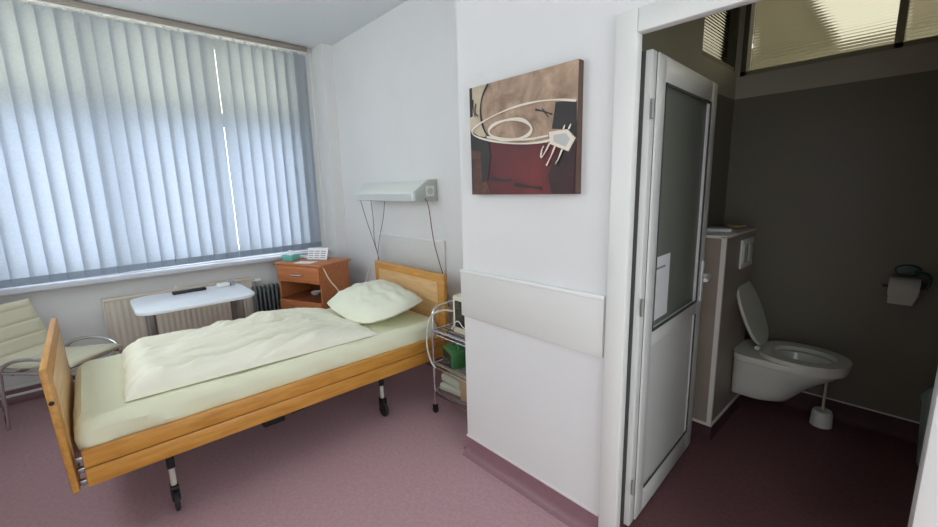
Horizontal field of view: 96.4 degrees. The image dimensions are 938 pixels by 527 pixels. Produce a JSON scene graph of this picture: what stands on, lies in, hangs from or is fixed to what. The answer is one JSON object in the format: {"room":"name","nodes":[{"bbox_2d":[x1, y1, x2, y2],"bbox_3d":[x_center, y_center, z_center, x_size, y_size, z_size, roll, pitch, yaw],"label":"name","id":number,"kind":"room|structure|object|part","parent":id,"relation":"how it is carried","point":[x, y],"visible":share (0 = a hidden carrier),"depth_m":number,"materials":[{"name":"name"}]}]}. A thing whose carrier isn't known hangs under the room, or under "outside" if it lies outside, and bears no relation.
{"room":"hospital room","nodes":[
{"label":"hospital room","id":0,"kind":"room"},
{"bbox_2d":[0,0,326,387],"bbox_3d":[-2.631,-0.572,3.731,3.180,2.910,0.220,-11,14,-41],"label":"wall","id":1,"kind":"structure","parent":0,"point":[78,311],"depth_m":3.42,"materials":[{"name":"white paint"}]},
{"bbox_2d":[0,375,74,407],"bbox_3d":[-2.531,0.826,3.865,2.715,0.108,0.045,-11,14,-41],"label":"baseboard","id":2,"kind":"structure","parent":1,"relation":"attached to","point":[38,394],"depth_m":3.15,"materials":[{"name":"plastic"}]},
{"bbox_2d":[0,251,307,295],"bbox_3d":[-2.614,0.043,3.766,2.680,0.037,0.335,-11,14,-41],"label":"window sill","id":3,"kind":"structure","parent":1,"relation":"attached to","point":[102,279],"depth_m":3.43,"materials":[{"name":"white plastic"}]},
{"bbox_2d":[101,277,260,355],"bbox_3d":[-2.494,0.480,3.785,1.180,0.615,0.130,-11,14,-41],"label":"radiator","id":4,"kind":"object","parent":1,"relation":"attached to","point":[123,326],"visible":0.51,"depth_m":3.59,"materials":[{"name":"beige metal"}]},
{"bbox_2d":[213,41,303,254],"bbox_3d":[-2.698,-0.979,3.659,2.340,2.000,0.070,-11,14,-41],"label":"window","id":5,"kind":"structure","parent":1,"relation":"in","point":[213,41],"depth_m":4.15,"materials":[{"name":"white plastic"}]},
{"bbox_2d":[73,0,406,49],"bbox_3d":[-0.414,-1.673,1.030,3.180,0.120,6.850,-11,14,-41],"label":"ceiling","id":6,"kind":"structure","parent":0,"point":[307,24],"depth_m":3.39,"materials":[{"name":"white paint"}]},
{"bbox_2d":[0,0,325,288],"bbox_3d":[-2.487,-0.984,3.567,2.450,2.028,0.063,-11,14,-41],"label":"vertical blind","id":7,"kind":"object","parent":6,"relation":"hanging from","point":[113,152],"visible":1,"depth_m":3.40,"materials":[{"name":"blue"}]},
{"bbox_3d":[-2.522,-1.955,3.388,2.432,0.052,0.050,-11,14,-41],"label":"head rail","id":8,"kind":"part","parent":7,"relation":"part of","materials":[{"name":"beige metal"}]},
{"bbox_2d":[332,0,464,344],"bbox_3d":[-0.456,-0.601,3.592,0.150,2.910,2.915,-11,14,-41],"label":"wall","id":9,"kind":"structure","parent":0,"point":[396,75],"depth_m":3.45,"materials":[{"name":"white paint"}]},
{"bbox_2d":[310,43,349,278],"bbox_3d":[-1.454,-0.738,4.474,0.115,2.910,0.250,-11,14,-41],"label":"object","id":10,"kind":"structure","parent":9,"relation":"attached to","point":[321,54],"depth_m":4.33,"materials":[{"name":"white paint"}]},
{"bbox_2d":[355,179,448,306],"bbox_3d":[-0.593,-0.211,3.553,0.214,0.965,1.230,-11,14,-41],"label":"wall lamp","id":11,"kind":"object","parent":9,"relation":"attached to","point":[415,191],"depth_m":3.35,"materials":[{"name":"white"}]},
{"bbox_3d":[-0.881,-0.181,3.852,0.117,0.811,0.166,-11,14,-41],"label":"cord","id":12,"kind":"part","parent":11,"relation":"part of","materials":[{"name":"grey plastic"}]},
{"bbox_3d":[-0.930,0.067,3.971,0.230,0.250,0.017,9,15,44],"label":"cord","id":13,"kind":"part","parent":11,"relation":"part of","materials":[{"name":"white plastic"}]},
{"bbox_3d":[-0.830,-0.188,3.832,0.111,0.791,0.018,5,12,30],"label":"cord","id":14,"kind":"part","parent":11,"relation":"part of","materials":[{"name":"grey plastic"}]},
{"bbox_3d":[-0.791,-0.171,3.788,0.021,0.811,0.270,-8,12,-31],"label":"cord","id":15,"kind":"part","parent":11,"relation":"part of","materials":[{"name":"grey plastic"}]},
{"bbox_2d":[355,194,410,199],"bbox_3d":[-0.735,-0.554,3.488,0.003,0.044,0.880,-11,14,-41],"label":"diffuser","id":16,"kind":"object","parent":11,"relation":"attached to","point":[357,196],"depth_m":3.46,"materials":[{"name":"white plastic"}]},
{"bbox_3d":[-0.335,-0.556,3.193,0.214,0.171,0.030,-11,14,-41],"label":"panel","id":17,"kind":"part","parent":11,"relation":"part of","materials":[{"name":"grey plastic"}]},
{"bbox_2d":[425,186,433,195],"bbox_3d":[-0.298,-0.553,3.200,0.080,0.080,0.010,-11,14,-41],"label":"socket","id":18,"kind":"object","parent":11,"relation":"attached to","point":[429,190],"depth_m":3.19,"materials":[{"name":"white plastic"}]},
{"bbox_3d":[-0.248,-0.081,3.190,0.208,0.823,0.019,7,13,38],"label":"cord","id":19,"kind":"part","parent":11,"relation":"part of","materials":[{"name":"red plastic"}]},
{"bbox_2d":[378,233,446,274],"bbox_3d":[-0.518,-0.101,3.638,0.022,0.274,0.980,-11,14,-41],"label":"trim","id":20,"kind":"structure","parent":9,"relation":"attached to","point":[415,252],"depth_m":3.58,"materials":[{"name":"white paint"}]},
{"bbox_2d":[425,357,450,371],"bbox_3d":[-0.442,0.799,3.725,0.045,0.108,2.565,-11,14,-41],"label":"baseboard","id":21,"kind":"structure","parent":9,"relation":"attached to","point":[440,358],"depth_m":3.52,"materials":[{"name":"plastic"}]},
{"bbox_2d":[0,363,918,526],"bbox_3d":[0.128,1.208,1.995,4.450,0.100,6.850,-11,14,-41],"label":"floor","id":22,"kind":"structure","parent":0,"point":[337,461],"depth_m":2.20,"materials":[{"name":"carpet"}]},
{"bbox_2d":[0,298,122,430],"bbox_3d":[-2.817,0.663,2.848,0.685,0.784,0.434,0,10,6],"label":"armchair","id":23,"kind":"object","parent":22,"relation":"on","point":[23,334],"visible":0.7,"depth_m":2.83,"materials":[{"name":"beige plastic"}]},
{"bbox_3d":[-2.762,0.839,2.667,0.513,0.501,0.028,0,10,6],"label":"leg frame","id":24,"kind":"part","parent":23,"relation":"part of","materials":[{"name":"silver metal"}]},
{"bbox_3d":[-3.093,0.427,2.830,0.142,0.300,0.360,0,10,6],"label":"backrest","id":25,"kind":"part","parent":23,"relation":"part of","materials":[{"name":"beige leather"}]},
{"bbox_3d":[-2.765,0.606,2.832,0.578,0.105,0.360,0,10,6],"label":"seat","id":26,"kind":"part","parent":23,"relation":"part of","materials":[{"name":"beige plastic"}]},
{"bbox_3d":[-2.724,0.765,3.065,0.513,0.501,0.028,0,10,6],"label":"leg frame","id":27,"kind":"part","parent":23,"relation":"part of","materials":[{"name":"silver metal"}]},
{"bbox_2d":[130,283,254,335],"bbox_3d":[-2.108,0.606,3.292,0.750,0.725,0.600,-11,14,-41],"label":"side table","id":28,"kind":"object","parent":22,"relation":"on","point":[150,306],"visible":0.56,"depth_m":3.13,"materials":[{"name":"white plastic"}]},
{"bbox_3d":[-2.393,0.626,3.182,0.050,0.660,0.048,-11,14,-41],"label":"leg","id":29,"kind":"part","parent":28,"relation":"part of","materials":[{"name":"grey metal"}]},
{"bbox_3d":[-2.244,0.651,3.022,0.050,0.660,0.048,-11,14,-41],"label":"leg","id":30,"kind":"part","parent":28,"relation":"part of","materials":[{"name":"silver metal"}]},
{"bbox_2d":[172,287,205,294],"bbox_3d":[-2.239,0.218,3.356,0.230,0.022,0.048,-11,14,-43],"label":"remote control","id":31,"kind":"object","parent":28,"relation":"on","point":[199,288],"visible":1,"depth_m":3.34,"materials":[{"name":"black plastic"}]},
{"bbox_2d":[216,280,233,286],"bbox_3d":[-2.061,0.169,3.543,0.060,0.042,0.125,6,13,36],"label":"gadget","id":32,"kind":"object","parent":28,"relation":"on","point":[230,282],"visible":1,"depth_m":3.53,"materials":[{"name":"white plastic"}]},
{"bbox_3d":[-1.973,0.546,3.559,0.050,0.660,0.048,-11,14,-41],"label":"leg","id":33,"kind":"part","parent":28,"relation":"part of","materials":[{"name":"grey metal"}]},
{"bbox_3d":[-1.824,0.572,3.399,0.050,0.660,0.048,-11,14,-41],"label":"leg","id":34,"kind":"part","parent":28,"relation":"part of","materials":[{"name":"silver metal"}]},
{"bbox_2d":[38,260,448,510],"bbox_3d":[-1.216,0.605,2.705,2.050,0.895,0.964,-11,14,-41],"label":"hospital bed","id":35,"kind":"object","parent":22,"relation":"on","point":[105,461],"visible":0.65,"depth_m":2.11,"materials":[{"name":"brown wood"}]},
{"bbox_3d":[-1.960,0.628,2.025,0.026,0.560,0.950,-13,16,-41],"label":"footboard","id":36,"kind":"part","parent":35,"relation":"part of","materials":[{"name":"brown wood"}]},
{"bbox_3d":[-1.960,0.624,2.024,0.032,0.420,0.810,-13,16,-41],"label":"inset panel","id":37,"kind":"part","parent":35,"relation":"part of","materials":[{"name":"brown wood"}]},
{"bbox_3d":[-1.421,0.917,1.987,0.034,0.110,0.032,-11,14,-41],"label":"leg","id":38,"kind":"part","parent":35,"relation":"part of","materials":[{"name":"grey metal"}]},
{"bbox_2d":[73,308,437,450],"bbox_3d":[-1.220,0.557,2.701,1.952,0.181,0.940,-11,14,-41],"label":"mattress","id":39,"kind":"object","parent":35,"relation":"on","point":[101,414],"visible":0.52,"depth_m":2.12,"materials":[{"name":"beige fabric"}]},
{"bbox_2d":[121,308,377,401],"bbox_3d":[-1.333,0.431,2.582,1.299,0.123,0.860,-11,14,-41],"label":"duvet","id":40,"kind":"object","parent":39,"relation":"on","point":[155,364],"visible":1,"depth_m":2.36,"materials":[{"name":"white fabric"}]},
{"bbox_2d":[327,279,422,323],"bbox_3d":[-0.713,0.263,3.124,0.501,0.220,0.770,-11,14,-42],"label":"pillow","id":41,"kind":"object","parent":39,"relation":"on","point":[369,302],"visible":0.99,"depth_m":2.93,"materials":[{"name":"white fabric"}]},
{"bbox_3d":[-0.896,0.682,2.385,1.935,0.077,0.028,-11,14,-41],"label":"rail","id":42,"kind":"part","parent":35,"relation":"part of","materials":[{"name":"brown wood"}]},
{"bbox_3d":[-0.894,0.764,2.400,1.935,0.082,0.024,-11,14,-41],"label":"rail","id":43,"kind":"part","parent":35,"relation":"part of","materials":[{"name":"brown wood"}]},
{"bbox_3d":[-0.583,0.752,2.773,0.034,0.110,0.032,-11,14,-41],"label":"leg","id":44,"kind":"part","parent":35,"relation":"part of","materials":[{"name":"grey metal"}]},
{"bbox_3d":[-0.494,0.318,3.336,0.004,0.477,0.814,-11,14,-41],"label":"inset panel","id":45,"kind":"part","parent":35,"relation":"part of","materials":[{"name":"brown wood"}]},
{"bbox_3d":[-0.480,0.324,3.350,0.035,0.610,0.950,-11,14,-41],"label":"headboard","id":46,"kind":"part","parent":35,"relation":"part of","materials":[{"name":"brown wood"}]},
{"bbox_2d":[251,282,280,312],"bbox_3d":[-1.961,0.509,4.120,0.260,0.610,0.170,-11,14,-41],"label":"heater","id":47,"kind":"object","parent":22,"relation":"on","point":[266,297],"visible":0.33,"depth_m":4.05,"materials":[{"name":"black metal"}]},
{"bbox_2d":[274,257,350,308],"bbox_3d":[-1.502,0.383,4.108,0.590,0.840,0.439,4,11,25],"label":"nightstand","id":48,"kind":"object","parent":22,"relation":"on","point":[297,281],"visible":0.49,"depth_m":3.95,"materials":[{"name":"brown wood"}]},
{"bbox_2d":[281,250,299,260],"bbox_3d":[-1.732,-0.082,4.066,0.124,0.102,0.110,2,11,20],"label":"tissue box","id":49,"kind":"object","parent":48,"relation":"on","point":[289,256],"visible":1,"depth_m":4.03,"materials":[{"name":"teal cardboard"}]},
{"bbox_3d":[-1.587,0.102,3.892,0.532,0.152,0.018,4,11,25],"label":"drawer","id":50,"kind":"part","parent":48,"relation":"part of","materials":[{"name":"brown wood"}]},
{"bbox_3d":[-1.576,0.553,3.974,0.532,0.407,0.018,4,11,25],"label":"door","id":51,"kind":"part","parent":48,"relation":"part of","materials":[{"name":"brown wood"}]},
{"bbox_2d":[295,261,317,263],"bbox_3d":[-1.531,-0.011,3.926,0.180,0.002,0.110,1,11,14],"label":"paper","id":52,"kind":"object","parent":48,"relation":"on","point":[302,262],"visible":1,"depth_m":3.92,"materials":[{"name":"white paper"}]},
{"bbox_2d":[311,290,320,294],"bbox_3d":[-1.508,0.290,4.131,0.104,0.032,0.104,-11,14,-41],"label":"dish","id":53,"kind":"object","parent":48,"relation":"on","point":[315,292],"visible":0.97,"depth_m":4.12,"materials":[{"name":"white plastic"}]},
{"bbox_2d":[307,248,331,259],"bbox_3d":[-1.471,-0.101,4.111,0.210,0.108,0.093,1,11,11],"label":"desk calendar","id":54,"kind":"object","parent":48,"relation":"on","point":[313,253],"visible":1,"depth_m":4.09,"materials":[{"name":"white paper"}]},
{"bbox_2d":[323,268,338,291],"bbox_3d":[-1.187,0.239,3.667,0.361,0.369,0.037,9,14,44],"label":"cord","id":55,"kind":"object","parent":48,"relation":"hanging from","point":[323,268],"visible":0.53,"depth_m":3.65,"materials":[{"name":"beige plastic"}]},
{"bbox_2d":[431,300,466,412],"bbox_3d":[0.036,0.639,2.743,0.383,0.751,0.459,-11,14,-41],"label":"trolley","id":56,"kind":"object","parent":22,"relation":"on","point":[433,330],"visible":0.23,"depth_m":2.73,"materials":[{"name":"silver metal"}]},
{"bbox_2d":[426,309,452,368],"bbox_3d":[-0.184,0.489,2.709,0.203,0.400,0.038,0,11,10],"label":"hose","id":57,"kind":"object","parent":56,"relation":"hanging from","point":[430,317],"visible":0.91,"depth_m":2.72,"materials":[{"name":"grey"}]},
{"bbox_3d":[-0.104,0.591,2.890,0.373,0.702,0.017,-11,14,-41],"label":"post","id":58,"kind":"part","parent":56,"relation":"part of","materials":[{"name":"silver metal"}]},
{"bbox_2d":[432,323,464,346],"bbox_3d":[0.032,0.445,2.708,0.367,0.034,0.427,-11,14,-41],"label":"shelf","id":59,"kind":"object","parent":56,"relation":"attached to","point":[434,331],"depth_m":2.68,"materials":[{"name":"silver metal"}]},
{"bbox_2d":[434,359,465,382],"bbox_3d":[0.037,0.671,2.749,0.367,0.034,0.427,-11,14,-41],"label":"shelf","id":60,"kind":"object","parent":56,"relation":"attached to","point":[435,362],"depth_m":2.68,"materials":[{"name":"silver metal"}]},
{"bbox_2d":[440,381,460,396],"bbox_3d":[-0.057,0.813,2.804,0.210,0.050,0.200,7,13,38],"label":"cover","id":61,"kind":"object","parent":56,"relation":"on","point":[444,386],"visible":0.26,"depth_m":2.74,"materials":[{"name":"grey fabric"}]},
{"bbox_2d":[441,368,465,389],"bbox_3d":[-0.054,0.760,2.798,0.190,0.055,0.200,-10,13,-39],"label":"cover","id":62,"kind":"object","parent":61,"relation":"on","point":[447,378],"visible":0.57,"depth_m":2.75,"materials":[{"name":"grey fabric"}]},
{"bbox_2d":[435,387,466,410],"bbox_3d":[0.042,0.858,2.783,0.367,0.034,0.427,-11,14,-41],"label":"shelf","id":63,"kind":"object","parent":56,"relation":"attached to","point":[436,389],"depth_m":2.71,"materials":[{"name":"silver metal"}]},
{"bbox_2d":[443,340,465,369],"bbox_3d":[-0.087,0.582,2.728,0.142,0.153,0.170,-6,11,-22],"label":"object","id":64,"kind":"object","parent":56,"relation":"on","point":[454,355],"visible":0.88,"depth_m":2.66,"materials":[{"name":"green plastic"}]},
{"bbox_3d":[-0.142,0.609,2.710,0.006,0.085,0.146,-6,11,-22],"label":"panel","id":65,"kind":"part","parent":64,"relation":"part of","materials":[{"name":"green plastic"}]},
{"bbox_2d":[451,293,464,334],"bbox_3d":[0.056,0.315,2.633,0.260,0.245,0.241,-11,14,-41],"label":"monitor","id":66,"kind":"object","parent":56,"relation":"on","point":[458,318],"visible":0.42,"depth_m":2.60,"materials":[{"name":"beige plastic"}]},
{"bbox_2d":[460,373,466,402],"bbox_3d":[0.030,0.785,2.626,0.140,0.165,0.100,8,14,41],"label":"cardboard box","id":67,"kind":"object","parent":56,"relation":"on","point":[463,389],"visible":0.16,"depth_m":2.62,"materials":[{"name":"beige cardboard"}]},
{"bbox_2d":[809,383,832,429],"bbox_3d":[2.165,0.820,2.554,0.110,0.360,0.110,-11,14,-41],"label":"toilet brush","id":68,"kind":"object","parent":22,"relation":"on","point":[821,417],"visible":0.97,"depth_m":2.54,"materials":[{"name":"white plastic"}]},
{"bbox_3d":[2.164,0.771,2.545,0.016,0.260,0.015,-11,14,-41],"label":"handle","id":69,"kind":"part","parent":68,"relation":"part of","materials":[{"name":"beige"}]},
{"bbox_2d":[916,387,933,466],"bbox_3d":[2.431,0.852,2.098,0.268,0.450,0.268,-11,14,-41],"label":"waste bin","id":70,"kind":"object","parent":22,"relation":"on","point":[926,397],"visible":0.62,"depth_m":2.14,"materials":[{"name":"grey plastic"}]},
{"bbox_3d":[2.427,0.675,2.065,0.268,0.090,0.268,-11,14,-41],"label":"lid","id":71,"kind":"part","parent":70,"relation":"part of","materials":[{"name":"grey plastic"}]},
{"bbox_2d":[456,0,659,521],"bbox_3d":[1.308,-0.129,0.805,0.140,2.920,3.835,-11,14,-41],"label":"wall","id":72,"kind":"structure","parent":0,"point":[537,403],"depth_m":1.84,"materials":[{"name":"white paint"}]},
{"bbox_2d":[469,59,583,194],"bbox_3d":[0.216,-0.544,1.793,0.044,0.489,0.589,-11,14,-41],"label":"painting","id":73,"kind":"object","parent":72,"relation":"attached to","point":[526,129],"visible":1,"depth_m":1.73,"materials":[{"name":"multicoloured fabric"}]},
{"bbox_2d":[462,434,597,526],"bbox_3d":[0.256,1.081,2.091,0.045,0.108,0.834,-11,14,-41],"label":"baseboard","id":74,"kind":"structure","parent":72,"relation":"attached to","point":[572,513],"depth_m":2.05,"materials":[{"name":"plastic"}]},
{"bbox_2d":[460,269,605,357],"bbox_3d":[0.242,0.201,1.938,0.022,0.254,0.835,-11,14,-41],"label":"wall guard panel","id":75,"kind":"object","parent":72,"relation":"attached to","point":[569,318],"depth_m":1.86,"materials":[{"name":"white paint"}]},
{"bbox_2d":[620,49,717,525],"bbox_3d":[0.947,0.135,1.969,0.177,1.955,0.833,9,14,43],"label":"door","id":76,"kind":"structure","parent":72,"relation":"in","point":[678,104],"depth_m":1.86,"materials":[{"name":"white plastic"}]},
{"bbox_2d":[654,253,669,320],"bbox_3d":[0.837,0.104,1.834,0.002,0.280,0.200,9,14,43],"label":"notice","id":77,"kind":"object","parent":76,"relation":"attached to","point":[663,262],"visible":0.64,"depth_m":1.85,"materials":[{"name":"white paper"}]},
{"bbox_3d":[0.974,0.641,2.077,0.031,0.680,0.600,9,14,43],"label":"panel","id":78,"kind":"part","parent":76,"relation":"part of","materials":[{"name":"white plastic"}]},
{"bbox_3d":[0.952,-0.249,1.914,0.016,0.990,0.600,9,14,43],"label":"pane","id":79,"kind":"part","parent":76,"relation":"part of","materials":[{"name":"clear glass"}]},
{"bbox_3d":[1.170,0.095,2.196,0.177,0.220,0.130,9,14,43],"label":"handle","id":80,"kind":"part","parent":76,"relation":"part of","materials":[{"name":"white plastic"}]},
{"bbox_2d":[598,0,937,526],"bbox_3d":[0.912,0.215,1.309,0.172,2.060,0.966,-11,14,-41],"label":"door frame","id":81,"kind":"structure","parent":72,"relation":"attached to","point":[631,25],"depth_m":1.47,"materials":[{"name":"white plastic"}]},
{"bbox_2d":[642,6,741,226],"bbox_3d":[1.118,-0.417,2.373,1.736,2.910,0.100,-11,14,-41],"label":"wall","id":82,"kind":"structure","parent":0,"point":[683,42],"depth_m":2.63,"materials":[{"name":"beige paint"}]},
{"bbox_2d":[702,7,739,71],"bbox_3d":[1.502,-1.512,2.554,0.615,0.580,0.080,-11,14,-41],"label":"window","id":83,"kind":"structure","parent":82,"relation":"in","point":[720,36],"depth_m":2.66,"materials":[{"name":"glass"}]},
{"bbox_3d":[1.502,-1.512,2.554,0.517,0.520,0.006,-11,14,-41],"label":"pane","id":84,"kind":"part","parent":83,"relation":"part of","materials":[{"name":"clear glass"}]},
{"bbox_2d":[691,226,755,440],"bbox_3d":[1.512,0.394,2.621,0.554,1.206,0.259,-11,14,-41],"label":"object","id":85,"kind":"object","parent":82,"relation":"attached to","point":[722,326],"visible":0.62,"depth_m":2.43,"materials":[{"name":"tile"}]},
{"bbox_2d":[707,227,732,231],"bbox_3d":[1.472,-0.201,2.475,0.140,0.018,0.100,6,13,36],"label":"folded towel","id":86,"kind":"object","parent":85,"relation":"on","point":[711,229],"visible":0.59,"depth_m":2.44,"materials":[{"name":"white fabric"}]},
{"bbox_2d":[726,224,746,228],"bbox_3d":[1.662,-0.232,2.605,0.110,0.022,0.110,-11,14,-41],"label":"soap dish","id":87,"kind":"object","parent":85,"relation":"on","point":[737,226],"visible":0.98,"depth_m":2.57,"materials":[{"name":"brown wood"}]},
{"bbox_2d":[739,237,753,268],"bbox_3d":[1.671,-0.066,2.517,0.230,0.170,0.017,-11,14,-41],"label":"flush plate","id":88,"kind":"object","parent":85,"relation":"attached to","point":[747,245],"visible":1,"depth_m":2.48,"materials":[{"name":"white plastic"}]},
{"bbox_2d":[731,281,852,400],"bbox_3d":[1.876,0.465,2.460,0.376,0.718,0.570,-11,14,-41],"label":"toilet","id":89,"kind":"object","parent":85,"relation":"attached to","point":[763,369],"visible":0.98,"depth_m":2.47,"materials":[{"name":"white ceramic"}]},
{"bbox_3d":[1.737,0.284,2.577,0.344,0.420,0.022,-11,-8,-41],"label":"lid","id":90,"kind":"part","parent":89,"relation":"part of","materials":[{"name":"grey plastic"}]},
{"bbox_3d":[1.893,0.681,2.487,0.374,0.282,0.532,-11,14,-41],"label":"bowl","id":91,"kind":"part","parent":89,"relation":"part of","materials":[{"name":"white ceramic"}]},
{"bbox_3d":[1.929,0.535,2.417,0.376,0.024,0.420,-11,14,-41],"label":"seat","id":92,"kind":"part","parent":89,"relation":"part of","materials":[{"name":"grey plastic"}]},
{"bbox_2d":[751,2,756,60],"bbox_3d":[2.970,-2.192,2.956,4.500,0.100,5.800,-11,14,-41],"label":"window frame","id":93,"kind":"structure","parent":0,"point":[756,2],"depth_m":4.12,"materials":[{"name":"beige paint"}]},
{"bbox_2d":[809,406,832,429],"bbox_3d":[2.168,0.946,2.577,0.110,0.104,0.110,-11,14,-41],"label":"pot","id":94,"kind":"object","parent":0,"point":[821,417],"depth_m":2.54,"materials":[{"name":"white plastic"}]},
{"bbox_2d":[724,5,937,421],"bbox_3d":[2.366,-0.447,2.365,0.100,2.910,1.790,-11,14,-41],"label":"wall","id":95,"kind":"structure","parent":0,"point":[837,185],"depth_m":2.48,"materials":[{"name":"grey paint"}]},
{"bbox_2d":[740,0,937,76],"bbox_3d":[2.330,-1.461,2.191,0.080,0.630,1.520,-11,14,-41],"label":"window","id":96,"kind":"structure","parent":95,"relation":"in","point":[787,33],"depth_m":2.46,"materials":[{"name":"glass"}]},
{"bbox_3d":[2.075,-1.505,2.465,0.006,0.570,0.667,-11,14,-41],"label":"pane","id":97,"kind":"part","parent":96,"relation":"part of","materials":[{"name":"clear glass"}]},
{"bbox_3d":[2.568,-1.420,1.934,0.006,0.570,0.717,-11,14,-41],"label":"pane","id":98,"kind":"part","parent":96,"relation":"part of","materials":[{"name":"clear glass"}]},
{"bbox_2d":[763,391,919,445],"bbox_3d":[2.346,0.931,2.568,0.045,0.128,1.590,-11,14,-41],"label":"baseboard","id":99,"kind":"structure","parent":95,"relation":"attached to","point":[890,426],"depth_m":2.54,"materials":[{"name":"plastic"}]},
{"bbox_2d":[882,264,932,290],"bbox_3d":[2.403,0.073,2.295,0.083,0.127,0.183,-11,14,-41],"label":"toilet roll holder","id":100,"kind":"object","parent":95,"relation":"attached to","point":[909,270],"visible":0.91,"depth_m":2.29,"materials":[{"name":"teal plastic"}]},
{"bbox_2d":[887,276,921,305],"bbox_3d":[2.374,0.147,2.289,0.113,0.140,0.120,-11,14,-41],"label":"toilet roll","id":101,"kind":"object","parent":100,"relation":"on","point":[901,290],"visible":0.99,"depth_m":2.26,"materials":[{"name":"grey paper"}]},
{"bbox_3d":[-1.475,0.024,0.318,0.200,2.910,6.450,-11,14,-41],"label":"wall","id":102,"kind":"structure","parent":0,"visible":0},
{"bbox_2d":[0,372,75,399],"bbox_3d":[-2.749,0.999,2.707,0.748,0.077,1.423,-11,14,-41],"label":"pipes","id":103,"kind":"object","parent":102,"relation":"attached to","point":[74,373],"visible":0.3,"depth_m":3.12,"materials":[{"name":"white metal"}]}
]}

